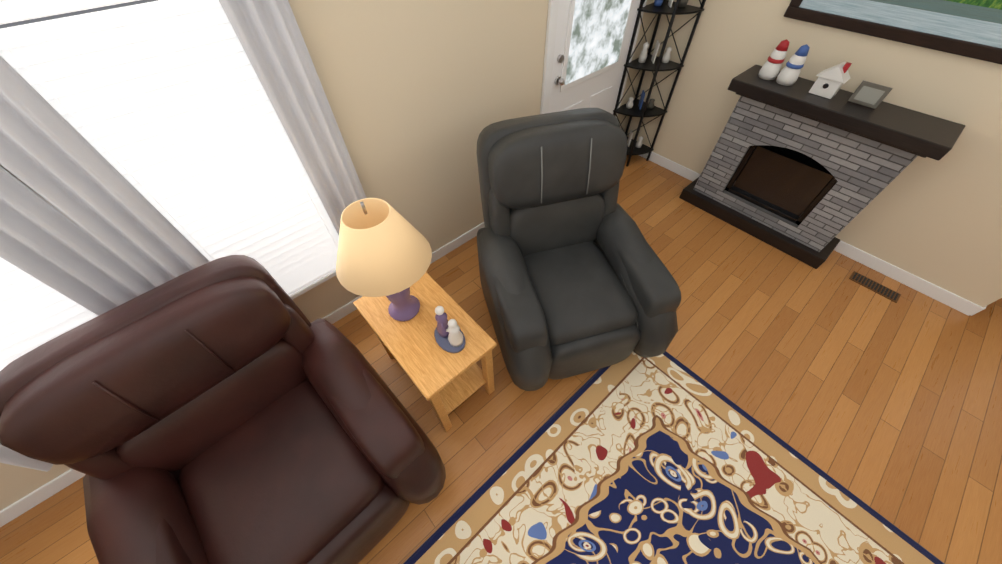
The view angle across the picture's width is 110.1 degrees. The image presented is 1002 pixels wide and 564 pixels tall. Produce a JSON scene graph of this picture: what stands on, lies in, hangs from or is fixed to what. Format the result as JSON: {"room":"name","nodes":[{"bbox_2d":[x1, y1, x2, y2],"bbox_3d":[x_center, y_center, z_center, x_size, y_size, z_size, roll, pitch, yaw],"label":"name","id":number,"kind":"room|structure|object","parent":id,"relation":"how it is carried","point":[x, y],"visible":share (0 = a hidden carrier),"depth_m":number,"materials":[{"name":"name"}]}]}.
{"room":"living room","nodes":[
{"label":"living room","id":0,"kind":"room"},
{"bbox_2d":[0,0,657,510],"bbox_3d":[-2.166,0.210,1.052,9.356,2.300,0.100,-35,59,-24],"label":"wall","id":1,"kind":"structure","parent":0,"point":[420,94],"depth_m":1.95,"materials":[{"name":"paint"}]},
{"bbox_2d":[0,167,97,370],"bbox_3d":[-1.834,0.059,1.160,0.840,1.450,0.063,-35,59,-24],"label":"window","id":2,"kind":"structure","parent":1,"relation":"in","point":[35,313],"depth_m":1.32,"materials":[{"name":"white glass"}]},
{"bbox_2d":[0,0,338,298],"bbox_3d":[-1.162,-0.417,1.524,0.880,1.450,0.063,-35,59,-24],"label":"window","id":3,"kind":"structure","parent":1,"relation":"in","point":[165,109],"depth_m":1.27,"materials":[{"name":"white glass"}]},
{"bbox_2d":[0,0,365,471],"bbox_3d":[-1.460,-0.154,1.367,2.020,1.670,0.119,-35,59,-24],"label":"curtain","id":4,"kind":"object","parent":1,"relation":"attached to","point":[134,243],"visible":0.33,"depth_m":1.27,"materials":[{"name":"white fabric"}]},
{"bbox_2d":[0,222,484,526],"bbox_3d":[-2.616,1.279,1.622,7.815,0.095,0.014,-35,59,-24],"label":"baseboard","id":5,"kind":"structure","parent":1,"relation":"attached to","point":[24,504],"depth_m":1.81,"materials":[{"name":"white wood"}]},
{"bbox_2d":[540,0,646,117],"bbox_3d":[0.713,-1.649,2.635,1.070,2.040,0.080,-35,59,-24],"label":"door","id":6,"kind":"structure","parent":1,"relation":"attached to","point":[587,44],"depth_m":2.54,"materials":[{"name":"white wood"}]},
{"bbox_2d":[0,155,1001,563],"bbox_3d":[1.153,1.208,1.720,13.800,0.060,5.050,-35,59,-24],"label":"floor","id":7,"kind":"structure","parent":0,"point":[888,409],"depth_m":2.13,"materials":[{"name":"brown wood"}]},
{"bbox_2d":[0,255,445,563],"bbox_3d":[-0.984,0.693,1.430,1.054,1.081,1.139,-38,60,-25],"label":"recliner","id":8,"kind":"object","parent":7,"relation":"on","point":[235,409],"visible":1,"depth_m":1.31,"materials":[{"name":"leather"}]},
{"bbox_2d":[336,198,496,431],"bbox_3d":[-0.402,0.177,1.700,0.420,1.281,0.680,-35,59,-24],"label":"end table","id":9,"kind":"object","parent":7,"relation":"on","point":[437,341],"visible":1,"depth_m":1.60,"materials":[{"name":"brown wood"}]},
{"bbox_2d":[336,198,431,321],"bbox_3d":[-0.493,-0.073,1.516,0.400,0.680,0.400,-35,59,-24],"label":"lamp","id":10,"kind":"object","parent":9,"relation":"on","point":[382,259],"depth_m":1.36,"materials":[{"name":"beige fabric"}]},
{"bbox_2d":[476,108,680,390],"bbox_3d":[0.389,-0.143,1.994,0.984,1.196,1.122,-13,53,-9],"label":"recliner","id":11,"kind":"object","parent":7,"relation":"on","point":[576,277],"visible":1,"depth_m":1.86,"materials":[{"name":"leather"}]},
{"bbox_2d":[613,0,705,166],"bbox_3d":[1.274,-1.829,2.887,0.348,1.855,0.348,-35,59,-24],"label":"etagere","id":12,"kind":"object","parent":7,"relation":"on","point":[636,107],"visible":0.96,"depth_m":2.92,"materials":[{"name":"black metal"}]},
{"bbox_2d":[403,351,944,563],"bbox_3d":[0.653,1.806,1.210,2.911,0.014,2.441,-35,59,-24],"label":"rug","id":13,"kind":"object","parent":7,"relation":"on","point":[666,457],"visible":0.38,"depth_m":1.77,"materials":[{"name":"carpet"}]},
{"bbox_2d":[679,39,964,268],"bbox_3d":[2.134,-0.903,2.527,0.360,1.256,1.200,-35,59,-24],"label":"fireplace","id":14,"kind":"object","parent":7,"relation":"on","point":[805,171],"visible":1,"depth_m":2.40,"materials":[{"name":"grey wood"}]},
{"bbox_2d":[849,271,900,302],"bbox_3d":[2.749,0.032,2.577,0.110,0.009,0.300,-35,59,-24],"label":"floor vent","id":15,"kind":"object","parent":7,"relation":"in","point":[878,288],"visible":1,"depth_m":2.57,"materials":[{"name":"brown"}]},
{"bbox_2d":[627,0,1001,306],"bbox_3d":[2.292,-1.357,2.217,0.100,2.300,2.910,-35,59,-24],"label":"wall","id":16,"kind":"structure","parent":0,"point":[935,222],"depth_m":2.32,"materials":[{"name":"paint"}]},
{"bbox_2d":[639,152,986,315],"bbox_3d":[2.268,-0.642,3.059,0.018,0.095,2.924,-35,59,-24],"label":"baseboard","id":17,"kind":"structure","parent":16,"relation":"attached to","point":[948,298],"depth_m":2.60,"materials":[{"name":"white wood"}]},
{"bbox_2d":[784,0,1001,64],"bbox_3d":[2.229,-1.667,1.763,0.030,0.750,1.100,-35,59,-24],"label":"framed picture","id":18,"kind":"object","parent":16,"relation":"attached to","point":[970,28],"visible":0.98,"depth_m":1.92,"materials":[{"name":"brown wood"}]}
]}

